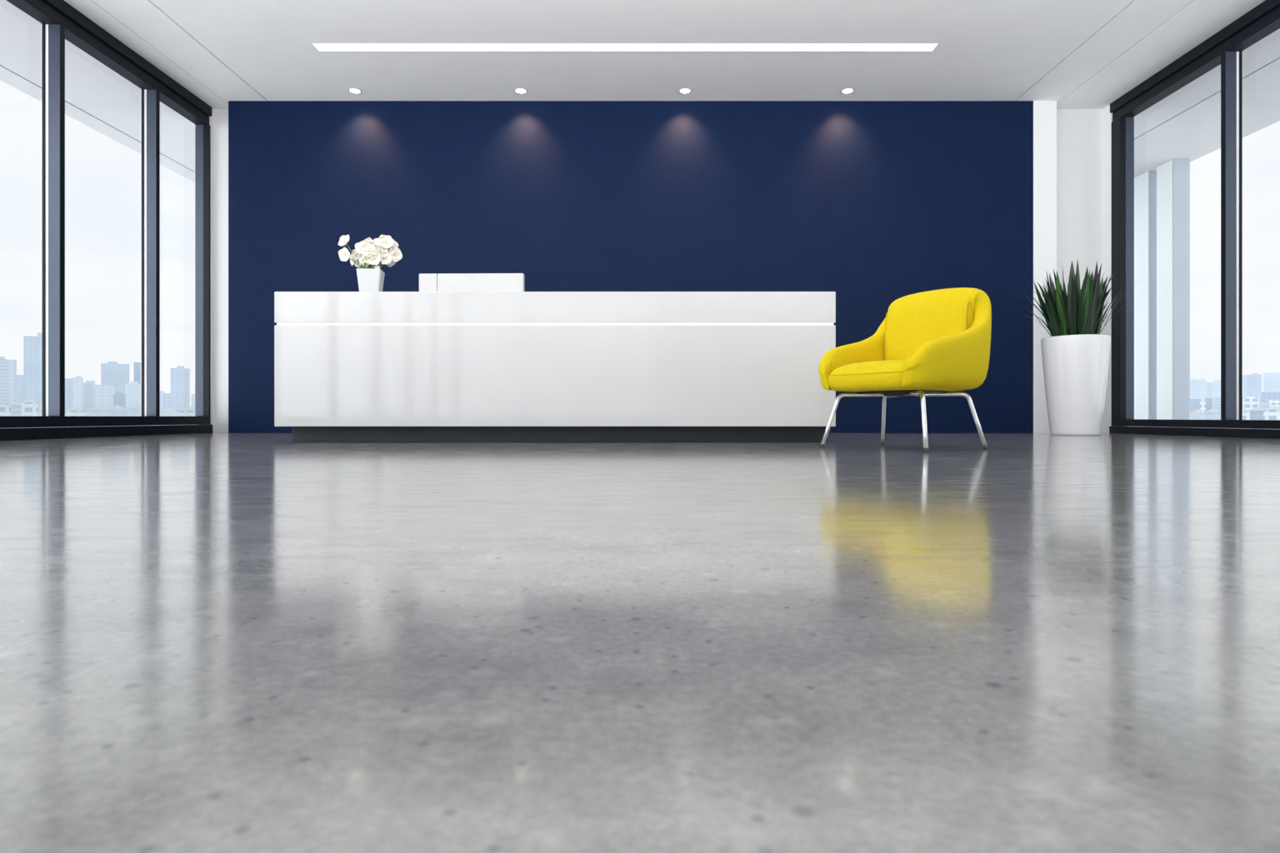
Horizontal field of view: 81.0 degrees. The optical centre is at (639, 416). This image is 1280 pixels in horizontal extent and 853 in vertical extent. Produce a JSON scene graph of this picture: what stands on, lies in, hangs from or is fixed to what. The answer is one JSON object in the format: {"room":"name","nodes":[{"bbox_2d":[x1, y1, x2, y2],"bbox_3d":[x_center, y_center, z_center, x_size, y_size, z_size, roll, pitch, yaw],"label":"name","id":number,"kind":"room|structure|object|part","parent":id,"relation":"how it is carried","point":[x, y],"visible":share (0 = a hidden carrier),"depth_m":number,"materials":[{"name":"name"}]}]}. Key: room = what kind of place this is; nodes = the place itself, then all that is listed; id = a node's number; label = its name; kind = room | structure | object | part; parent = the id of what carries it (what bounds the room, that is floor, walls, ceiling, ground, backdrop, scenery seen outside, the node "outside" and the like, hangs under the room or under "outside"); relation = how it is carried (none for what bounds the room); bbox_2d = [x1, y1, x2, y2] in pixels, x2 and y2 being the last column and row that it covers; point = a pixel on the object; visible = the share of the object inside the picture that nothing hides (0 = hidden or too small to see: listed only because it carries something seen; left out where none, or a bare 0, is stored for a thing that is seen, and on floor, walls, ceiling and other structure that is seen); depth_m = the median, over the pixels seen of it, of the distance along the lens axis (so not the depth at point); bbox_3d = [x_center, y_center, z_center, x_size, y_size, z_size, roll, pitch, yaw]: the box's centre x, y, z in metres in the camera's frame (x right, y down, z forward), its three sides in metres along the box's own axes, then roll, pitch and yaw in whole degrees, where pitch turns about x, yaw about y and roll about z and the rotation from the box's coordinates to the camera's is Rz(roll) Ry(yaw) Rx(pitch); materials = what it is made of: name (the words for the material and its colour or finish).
{"room":"office reception lobby","nodes":[
{"label":"office reception lobby","id":0,"kind":"room"},
{"bbox_2d":[202,108,213,432],"bbox_3d":[-4.540,-1.525,7.905,0.140,3.390,0.190,0,0,0],"label":"wall","id":1,"kind":"structure","parent":0,"point":[211,118],"depth_m":7.83,"materials":[{"name":"white paint"}]},
{"bbox_2d":[0,0,212,440],"bbox_3d":[-4.532,-1.525,-0.595,0.167,3.390,16.809,0,0,0],"label":"window","id":2,"kind":"structure","parent":1,"relation":"in","point":[60,21],"depth_m":6.43,"materials":[{"name":"black metal"}]},
{"bbox_3d":[-4.543,0.040,-0.595,0.145,0.083,16.809,0,0,0],"label":"sill rail","id":3,"kind":"part","parent":2,"relation":"part of","materials":[{"name":"black metal"}]},
{"bbox_3d":[-4.532,0.128,-0.595,0.167,0.085,16.809,0,0,0],"label":"rail","id":4,"kind":"part","parent":2,"relation":"part of","materials":[{"name":"black metal"}]},
{"bbox_3d":[-4.548,-3.075,-0.595,0.133,0.091,16.809,0,0,0],"label":"head rail","id":5,"kind":"part","parent":2,"relation":"part of","materials":[{"name":"black metal"}]},
{"bbox_3d":[-4.535,-3.172,-0.595,0.160,0.095,16.809,0,0,0],"label":"rail","id":6,"kind":"part","parent":2,"relation":"part of","materials":[{"name":"black metal"}]},
{"bbox_2d":[228,100,1033,433],"bbox_3d":[-0.093,-1.525,7.750,8.211,3.390,0.200,0,0,0],"label":"wall","id":7,"kind":"structure","parent":0,"point":[874,204],"depth_m":7.65,"materials":[{"name":"blue paint"}]},
{"bbox_2d":[1033,100,1056,433],"bbox_3d":[4.131,-1.525,7.750,0.238,3.390,0.200,0,0,0],"label":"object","id":8,"kind":"structure","parent":7,"relation":"attached to","point":[1044,112],"depth_m":7.65,"materials":[{"name":"white paint"}]},
{"bbox_2d":[0,432,1279,852],"bbox_3d":[0.200,0.245,-0.500,9.620,0.150,17.000,0,0,0],"label":"floor","id":9,"kind":"structure","parent":0,"point":[214,642],"depth_m":0.56,"materials":[{"name":"concrete"}]},
{"bbox_2d":[274,291,835,442],"bbox_3d":[-0.544,-0.315,5.175,3.595,0.970,0.750,0,0,0],"label":"reception desk","id":10,"kind":"object","parent":9,"relation":"on","point":[350,367],"visible":0.95,"depth_m":4.80,"materials":[{"name":"white paint"}]},
{"bbox_2d":[338,235,402,291],"bbox_3d":[-1.865,-1.031,5.197,0.444,0.453,0.184,0,0,0],"label":"potted flowers","id":11,"kind":"object","parent":10,"relation":"on","point":[384,248],"visible":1,"depth_m":5.15,"materials":[{"name":"white plant"}]},
{"bbox_3d":[-1.866,-0.905,5.200,0.161,0.210,0.161,0,0,-8],"label":"pot","id":12,"kind":"part","parent":11,"relation":"part of","materials":[{"name":"white ceramic"}]},
{"bbox_2d":[419,273,524,291],"bbox_3d":[-1.173,-0.897,5.235,0.728,0.194,0.060,0,0,1],"label":"computer monitor","id":13,"kind":"object","parent":10,"relation":"on","point":[431,282],"visible":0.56,"depth_m":5.21,"materials":[{"name":"white plastic"}]},
{"bbox_3d":[-1.474,-0.897,5.241,0.126,0.194,0.060,0,0,1],"label":"panel","id":14,"kind":"part","parent":13,"relation":"part of","materials":[{"name":"white plastic"}]},
{"bbox_2d":[274,291,835,323],"bbox_3d":[-0.544,-0.701,5.175,3.595,0.199,0.750,0,0,0],"label":"countertop","id":15,"kind":"structure","parent":10,"relation":"on","point":[289,307],"depth_m":4.80,"materials":[{"name":"white paint"}]},
{"bbox_2d":[818,287,991,452],"bbox_3d":[1.381,-0.262,3.950,0.695,0.870,0.684,0,0,-37],"label":"lounge chair","id":16,"kind":"object","parent":9,"relation":"on","point":[935,342],"visible":1,"depth_m":3.88,"materials":[{"name":"yellow fabric"}]},
{"bbox_3d":[1.147,0.017,4.010,0.354,0.288,0.031,0,0,13],"label":"leg","id":17,"kind":"part","parent":16,"relation":"part of","materials":[{"name":"silver metal"}]},
{"bbox_2d":[828,360,904,390],"bbox_3d":[1.335,-0.211,3.917,0.582,0.151,0.500,0,0,-36],"label":"seat cushion","id":18,"kind":"object","parent":16,"relation":"on","point":[843,375],"depth_m":3.74,"materials":[{"name":"yellow fabric"}]},
{"bbox_3d":[1.391,0.017,4.191,0.031,0.288,0.354,0,0,4],"label":"leg","id":19,"kind":"part","parent":16,"relation":"part of","materials":[{"name":"silver metal"}]},
{"bbox_3d":[1.380,-0.121,3.950,0.130,0.026,0.170,0,0,-36],"label":"mounting plate","id":20,"kind":"part","parent":16,"relation":"part of","materials":[{"name":"black metal"}]},
{"bbox_3d":[1.380,-0.128,3.950,0.300,0.013,0.360,0,0,-36],"label":"support frame","id":21,"kind":"part","parent":16,"relation":"part of","materials":[{"name":"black metal"}]},
{"bbox_3d":[1.369,0.017,3.709,0.031,0.288,0.354,0,0,4],"label":"leg","id":22,"kind":"part","parent":16,"relation":"part of","materials":[{"name":"silver metal"}]},
{"bbox_2d":[885,288,973,360],"bbox_3d":[1.578,-0.463,4.096,0.158,0.466,0.500,0,0,-36],"label":"cushion","id":23,"kind":"object","parent":16,"relation":"on","point":[912,320],"depth_m":4.07,"materials":[{"name":"yellow fabric"}]},
{"bbox_3d":[1.613,0.017,3.890,0.354,0.288,0.031,0,0,13],"label":"leg","id":24,"kind":"part","parent":16,"relation":"part of","materials":[{"name":"silver metal"}]},
{"bbox_2d":[1009,260,1142,435],"bbox_3d":[3.923,-0.626,6.825,1.082,1.593,0.987,0,0,0],"label":"potted plant","id":25,"kind":"object","parent":9,"relation":"on","point":[1076,356],"visible":1,"depth_m":6.69,"materials":[{"name":"green plant"}]},
{"bbox_3d":[3.990,-0.278,6.875,0.554,0.895,0.554,0,0,0],"label":"planter","id":26,"kind":"part","parent":25,"relation":"part of","materials":[{"name":"white ceramic"}]},
{"bbox_2d":[213,109,1103,432],"bbox_3d":[0.190,-1.525,7.925,9.320,3.390,0.150,0,0,0],"label":"wall","id":27,"kind":"structure","parent":0,"point":[1079,132],"depth_m":7.85,"materials":[{"name":"navy blue paint"},{"name":"white paint"}]},
{"bbox_2d":[64,0,1264,109],"bbox_3d":[0.200,-3.320,-0.500,9.620,0.200,17.000,0,0,0],"label":"ceiling","id":28,"kind":"structure","parent":0,"point":[1076,54],"depth_m":6.54,"materials":[{"name":"paint"}]},
{"bbox_2d":[348,88,361,94],"bbox_3d":[-2.816,-3.217,7.410,0.126,0.006,0.126,0,0,0],"label":"recessed light","id":29,"kind":"object","parent":28,"relation":"in","point":[356,91],"visible":1,"depth_m":7.41,"materials":[{"name":"white"}]},
{"bbox_2d":[514,88,527,94],"bbox_3d":[-1.177,-3.217,7.410,0.126,0.006,0.126,0,0,0],"label":"recessed light","id":30,"kind":"object","parent":28,"relation":"in","point":[522,91],"visible":1,"depth_m":7.41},
{"bbox_2d":[312,43,938,51],"bbox_3d":[-0.127,-3.217,6.537,5.406,0.005,0.126,0,0,0],"label":"recessed light","id":31,"kind":"object","parent":28,"relation":"in","point":[319,47],"visible":1,"depth_m":6.53,"materials":[{"name":"paint"}]},
{"bbox_2d":[314,45,936,50],"bbox_3d":[-0.127,-3.218,6.537,5.390,0.004,0.110,0,0,0],"label":"diffuser","id":32,"kind":"object","parent":31,"relation":"attached to","point":[319,47],"depth_m":6.54,"materials":[{"name":"white plastic"}]},
{"bbox_2d":[678,88,691,94],"bbox_3d":[0.445,-3.217,7.410,0.126,0.006,0.126,0,0,0],"label":"recessed light","id":33,"kind":"object","parent":28,"relation":"in","point":[684,91],"visible":1,"depth_m":7.41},
{"bbox_2d":[840,88,854,94],"bbox_3d":[2.050,-3.217,7.410,0.126,0.006,0.126,0,0,0],"label":"recessed light","id":34,"kind":"object","parent":28,"relation":"in","point":[845,91],"visible":1,"depth_m":7.41,"materials":[{"name":"white"}]},
{"bbox_2d":[1103,105,1124,433],"bbox_3d":[4.930,-1.525,7.860,0.160,3.390,0.280,0,0,0],"label":"wall","id":35,"kind":"structure","parent":0,"point":[1107,117],"depth_m":7.77,"materials":[{"name":"white paint"}]},
{"bbox_2d":[1109,0,1279,439],"bbox_3d":[4.912,-1.525,-0.639,0.167,3.390,16.719,0,0,0],"label":"window","id":36,"kind":"structure","parent":35,"relation":"in","point":[1226,47],"depth_m":6.30,"materials":[{"name":"black metal"}]},
{"bbox_3d":[4.912,0.135,-0.639,0.167,0.070,16.719,0,0,0],"label":"rail","id":37,"kind":"part","parent":36,"relation":"part of","materials":[{"name":"black metal"}]},
{"bbox_3d":[4.915,-3.172,-0.639,0.160,0.095,16.719,0,0,0],"label":"rail","id":38,"kind":"part","parent":36,"relation":"part of","materials":[{"name":"black metal"}]},
{"bbox_3d":[4.923,0.062,-0.639,0.145,0.068,16.719,0,0,0],"label":"sill rail","id":39,"kind":"part","parent":36,"relation":"part of","materials":[{"name":"black metal"}]},
{"bbox_3d":[4.928,-3.075,-0.639,0.133,0.091,16.719,0,0,0],"label":"head rail","id":40,"kind":"part","parent":36,"relation":"part of","materials":[{"name":"black metal"}]},
{"label":"outside","id":41,"kind":"structure","parent":0,"visible":0},
{"bbox_3d":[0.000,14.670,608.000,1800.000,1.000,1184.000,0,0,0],"label":"ground","id":42,"kind":"structure","parent":41,"visible":0},
{"bbox_2d":[0,403,10,416],"bbox_3d":[-103.148,6.069,121.430,2.013,16.202,10.000,0,0,-40],"label":"house","id":43,"kind":"structure","parent":42,"relation":"on","point":[5,411],"depth_m":118.06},
{"bbox_2d":[0,356,16,406],"bbox_3d":[-180.502,-1.315,213.052,5.163,30.970,8.000,0,0,-40],"label":"building","id":44,"kind":"structure","parent":42,"relation":"on","point":[7,367],"depth_m":210.47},
{"bbox_2d":[9,401,21,428],"bbox_3d":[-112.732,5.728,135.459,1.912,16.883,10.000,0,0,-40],"label":"house","id":45,"kind":"structure","parent":42,"relation":"on","point":[16,407],"depth_m":131.96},
{"bbox_2d":[16,375,24,404],"bbox_3d":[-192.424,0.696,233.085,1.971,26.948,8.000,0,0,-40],"label":"building","id":46,"kind":"structure","parent":42,"relation":"on","point":[20,378],"depth_m":229.91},
{"bbox_2d":[21,399,38,428],"bbox_3d":[-98.813,5.676,121.491,2.156,16.989,10.000,0,0,-39],"label":"house","id":47,"kind":"structure","parent":42,"relation":"on","point":[29,407],"depth_m":117.92,"materials":[{"name":"white"}]},
{"bbox_2d":[23,332,41,405],"bbox_3d":[-243.643,-9.748,303.394,8.707,47.837,8.707,0,0,-39],"label":"building","id":48,"kind":"structure","parent":42,"relation":"on","point":[32,345],"depth_m":299.06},
{"bbox_2d":[38,404,41,416],"bbox_3d":[-107.591,5.875,135.524,2.070,16.590,10.000,0,0,-38],"label":"house","id":49,"kind":"structure","parent":42,"relation":"on","point":[39,406],"depth_m":131.58,"materials":[{"name":"white concrete"}]},
{"bbox_2d":[65,378,73,409],"bbox_3d":[-200.894,0.441,263.180,3.215,27.459,8.000,0,0,-37],"label":"building","id":50,"kind":"structure","parent":42,"relation":"on","point":[68,382],"depth_m":260.21,"materials":[{"name":"blue concrete"}]},
{"bbox_2d":[65,407,86,427],"bbox_3d":[-91.601,6.331,121.594,3.108,15.678,10.000,0,0,-37],"label":"house","id":51,"kind":"structure","parent":42,"relation":"on","point":[74,412],"depth_m":117.89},
{"bbox_2d":[72,375,83,409],"bbox_3d":[-249.715,-1.898,333.201,3.814,32.137,8.000,0,0,-37],"label":"building","id":52,"kind":"structure","parent":42,"relation":"on","point":[77,381],"depth_m":329.98,"materials":[{"name":"concrete"}]},
{"bbox_2d":[81,380,94,409],"bbox_3d":[-178.903,1.352,243.222,3.437,25.637,8.000,0,0,-36],"label":"building","id":53,"kind":"structure","parent":42,"relation":"on","point":[87,387],"depth_m":240.07,"materials":[{"name":"concrete"}]},
{"bbox_2d":[85,406,108,416],"bbox_3d":[-98.117,6.168,135.646,3.527,16.003,10.000,0,0,-36],"label":"house","id":54,"kind":"structure","parent":42,"relation":"on","point":[97,411],"depth_m":131.87,"materials":[{"name":"white"}]},
{"bbox_2d":[95,385,114,409],"bbox_3d":[-170.088,2.124,238.256,4.888,24.092,8.000,0,0,-36],"label":"building","id":55,"kind":"structure","parent":42,"relation":"on","point":[103,393],"depth_m":235.02,"materials":[{"name":"concrete"}]},
{"bbox_2d":[100,361,129,394],"bbox_3d":[-254.994,-6.115,364.566,11.144,40.570,11.145,0,0,-35],"label":"building","id":56,"kind":"structure","parent":42,"relation":"on","point":[112,372],"depth_m":360.21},
{"bbox_2d":[108,405,126,426],"bbox_3d":[-84.779,6.200,121.692,2.509,15.940,10.000,0,0,-35],"label":"house","id":57,"kind":"structure","parent":42,"relation":"on","point":[117,411],"depth_m":117.86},
{"bbox_2d":[113,391,125,408],"bbox_3d":[-141.058,3.752,203.286,2.739,20.837,8.000,0,0,-35],"label":"building","id":58,"kind":"structure","parent":42,"relation":"on","point":[119,399],"depth_m":200.09,"materials":[{"name":"concrete"}]},
{"bbox_2d":[125,381,141,407],"bbox_3d":[-169.727,1.252,253.323,6.923,25.837,8.000,0,0,-34],"label":"building","id":59,"kind":"structure","parent":42,"relation":"on","point":[133,390],"depth_m":249.45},
{"bbox_2d":[125,404,141,416],"bbox_3d":[-91.169,6.022,135.736,3.227,16.297,10.000,0,0,-34],"label":"house","id":60,"kind":"structure","parent":42,"relation":"on","point":[135,410],"depth_m":131.74,"materials":[{"name":"white"}]},
{"bbox_2d":[133,362,140,384],"bbox_3d":[-256.933,-6.637,383.323,2.981,41.614,8.000,0,0,-34],"label":"building","id":61,"kind":"structure","parent":42,"relation":"on","point":[137,366],"depth_m":379.99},
{"bbox_2d":[156,390,164,425],"bbox_3d":[-181.199,2.263,283.370,2.359,23.814,8.000,0,0,-33],"label":"building","id":62,"kind":"structure","parent":42,"relation":"on","point":[161,392],"depth_m":280.12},
{"bbox_2d":[162,393,173,409],"bbox_3d":[-140.547,3.663,223.386,2.586,21.014,8.000,0,0,-32],"label":"building","id":63,"kind":"structure","parent":42,"relation":"on","point":[167,398],"depth_m":219.97,"materials":[{"name":"concrete"}]},
{"bbox_2d":[158,408,178,425],"bbox_3d":[-76.605,6.397,121.809,2.824,15.547,10.000,0,0,-32],"label":"house","id":64,"kind":"structure","parent":42,"relation":"on","point":[167,412],"depth_m":117.86,"materials":[{"name":"white concrete"}]},
{"bbox_2d":[170,365,189,410],"bbox_3d":[-186.007,-3.082,303.410,6.678,34.503,8.000,0,0,-32],"label":"building","id":65,"kind":"structure","parent":42,"relation":"on","point":[180,376],"depth_m":300.01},
{"bbox_2d":[177,406,194,416],"bbox_3d":[-81.291,6.242,135.862,4.403,15.857,10.000,0,0,-31],"label":"house","id":66,"kind":"structure","parent":42,"relation":"on","point":[189,412],"depth_m":131.55,"materials":[{"name":"white"}]},
{"bbox_2d":[190,394,194,408],"bbox_3d":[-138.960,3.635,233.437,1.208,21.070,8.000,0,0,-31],"label":"building","id":67,"kind":"structure","parent":42,"relation":"on","point":[192,396],"depth_m":229.91,"materials":[{"name":"concrete"}]},
{"bbox_2d":[1190,379,1198,399],"bbox_3d":[312.710,-3.415,423.217,3.753,35.170,8.000,0,0,36],"label":"building","id":68,"kind":"structure","parent":42,"relation":"on","point":[1193,382],"depth_m":420.10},
{"bbox_2d":[1190,399,1200,413],"bbox_3d":[150.492,4.752,203.214,2.322,18.837,8.000,0,0,37],"label":"building","id":69,"kind":"structure","parent":42,"relation":"on","point":[1194,403],"depth_m":200.09,"materials":[{"name":"grey concrete"}]},
{"bbox_2d":[1190,410,1204,428],"bbox_3d":[100.805,6.462,135.611,2.246,15.417,10.000,0,0,37],"label":"house","id":70,"kind":"structure","parent":42,"relation":"on","point":[1196,415],"depth_m":131.90,"materials":[{"name":"white"}]},
{"bbox_2d":[1197,379,1206,401],"bbox_3d":[302.177,-3.026,403.201,3.912,34.392,8.000,0,0,37],"label":"building","id":71,"kind":"structure","parent":42,"relation":"on","point":[1202,384],"depth_m":399.98,"materials":[{"name":"concrete"}]},
{"bbox_2d":[1200,401,1205,412],"bbox_3d":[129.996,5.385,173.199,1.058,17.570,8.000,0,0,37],"label":"building","id":72,"kind":"structure","parent":42,"relation":"on","point":[1202,404],"depth_m":169.98,"materials":[{"name":"white concrete"}]},
{"bbox_2d":[1205,398,1212,411],"bbox_3d":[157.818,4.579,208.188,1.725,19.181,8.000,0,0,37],"label":"building","id":73,"kind":"structure","parent":42,"relation":"on","point":[1208,401],"depth_m":204.99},
{"bbox_2d":[1206,382,1213,398],"bbox_3d":[314.249,-2.254,413.184,3.989,32.848,8.000,0,0,37],"label":"building","id":74,"kind":"structure","parent":42,"relation":"on","point":[1209,385],"depth_m":410.27,"materials":[{"name":"blue concrete"}]},
{"bbox_2d":[1204,408,1220,428],"bbox_3d":[92.871,6.462,121.576,2.319,15.416,10.000,0,0,37],"label":"house","id":75,"kind":"structure","parent":42,"relation":"on","point":[1212,414],"depth_m":117.95,"materials":[{"name":"white"}]},
{"bbox_2d":[1211,396,1220,411],"bbox_3d":[183.654,4.017,238.168,3.308,20.306,8.000,0,0,38],"label":"building","id":76,"kind":"structure","parent":42,"relation":"on","point":[1216,401],"depth_m":235.19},
{"bbox_2d":[1213,380,1220,397],"bbox_3d":[304.700,-2.340,393.162,6.508,33.020,8.000,0,0,38],"label":"building","id":77,"kind":"structure","parent":42,"relation":"on","point":[1217,384],"depth_m":391.10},
{"bbox_2d":[1242,375,1247,398],"bbox_3d":[307.347,-3.576,383.120,5.270,35.492,8.000,0,0,39],"label":"building","id":78,"kind":"structure","parent":42,"relation":"on","point":[1244,377],"depth_m":379.06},
{"bbox_2d":[1242,407,1249,429],"bbox_3d":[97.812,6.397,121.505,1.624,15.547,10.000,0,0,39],"label":"house","id":79,"kind":"structure","parent":42,"relation":"on","point":[1246,413],"depth_m":117.74,"materials":[{"name":"white"}]},
{"bbox_2d":[1243,397,1259,410],"bbox_3d":[139.400,4.892,171.101,2.822,18.557,8.000,0,0,39],"label":"building","id":80,"kind":"structure","parent":42,"relation":"on","point":[1249,403],"depth_m":168.09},
{"bbox_2d":[1247,373,1261,402],"bbox_3d":[305.730,-3.604,373.094,5.406,35.548,8.000,0,0,39],"label":"building","id":81,"kind":"structure","parent":42,"relation":"on","point":[1254,381],"depth_m":370.01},
{"bbox_2d":[1250,407,1263,429],"bbox_3d":[111.391,6.242,135.476,2.162,15.857,10.000,0,0,39],"label":"house","id":82,"kind":"structure","parent":42,"relation":"on","point":[1256,413],"depth_m":131.90,"materials":[{"name":"white"}]},
{"bbox_2d":[1259,401,1269,409],"bbox_3d":[160.681,5.238,193.075,2.272,17.864,8.000,0,0,40],"label":"building","id":83,"kind":"structure","parent":42,"relation":"on","point":[1265,405],"depth_m":189.96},
{"bbox_2d":[1261,391,1279,402],"bbox_3d":[222.500,2.824,263.054,6.948,22.692,8.000,0,0,40],"label":"building","id":84,"kind":"structure","parent":42,"relation":"on","point":[1266,397],"depth_m":260.65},
{"bbox_2d":[1263,372,1279,392],"bbox_3d":[340.407,-4.582,403.113,8.150,37.503,8.150,0,0,40],"label":"building","id":85,"kind":"structure","parent":42,"relation":"on","point":[1271,381],"depth_m":400.37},
{"bbox_2d":[1263,406,1279,419],"bbox_3d":[102.681,6.266,121.436,2.759,15.809,10.000,0,0,40],"label":"house","id":86,"kind":"structure","parent":42,"relation":"on","point":[1273,412],"depth_m":118.09,"materials":[{"name":"white"}]},
{"bbox_2d":[1268,400,1279,408],"bbox_3d":[187.646,4.663,221.049,3.693,19.014,8.000,0,0,40],"label":"building","id":87,"kind":"structure","parent":42,"relation":"on","point":[1272,402],"depth_m":218.32,"materials":[{"name":"white concrete"}]},
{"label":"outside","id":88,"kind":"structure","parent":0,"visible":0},
{"bbox_2d":[0,0,194,182],"bbox_3d":[-5.282,-3.305,2.000,1.335,0.350,26.000,0,0,0],"label":"roof overhang","id":89,"kind":"object","parent":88,"point":[97,97],"depth_m":7.23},
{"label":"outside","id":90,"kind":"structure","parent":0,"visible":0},
{"bbox_2d":[1134,28,1279,177],"bbox_3d":[5.893,-3.305,2.000,1.755,0.350,26.000,0,0,0],"label":"roof overhang","id":91,"kind":"object","parent":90,"point":[1185,124],"depth_m":7.75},
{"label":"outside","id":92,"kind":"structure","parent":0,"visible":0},
{"bbox_3d":[5.957,0.455,2.000,1.885,0.330,26.000,0,0,0],"label":"terrace","id":93,"kind":"object","parent":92,"visible":0},
{"bbox_2d":[1134,170,1156,419],"bbox_3d":[6.580,-1.420,9.715,0.200,3.420,0.340,0,0,0],"label":"pillar","id":94,"kind":"structure","parent":93,"relation":"on","point":[1145,185],"depth_m":9.60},
{"bbox_3d":[6.580,-1.420,9.555,0.200,3.420,0.020,0,0,0],"label":"cladding panel","id":95,"kind":"part","parent":94,"relation":"part of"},
{"bbox_2d":[1156,159,1189,427],"bbox_3d":[6.580,-1.420,9.260,0.200,3.420,0.300,0,0,0],"label":"pillar","id":96,"kind":"structure","parent":93,"relation":"on","point":[1173,176],"depth_m":9.11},
{"bbox_3d":[6.580,-1.420,9.120,0.200,3.420,0.020,0,0,0],"label":"cladding panel","id":97,"kind":"part","parent":96,"relation":"part of","materials":[{"name":"white"}]}
]}

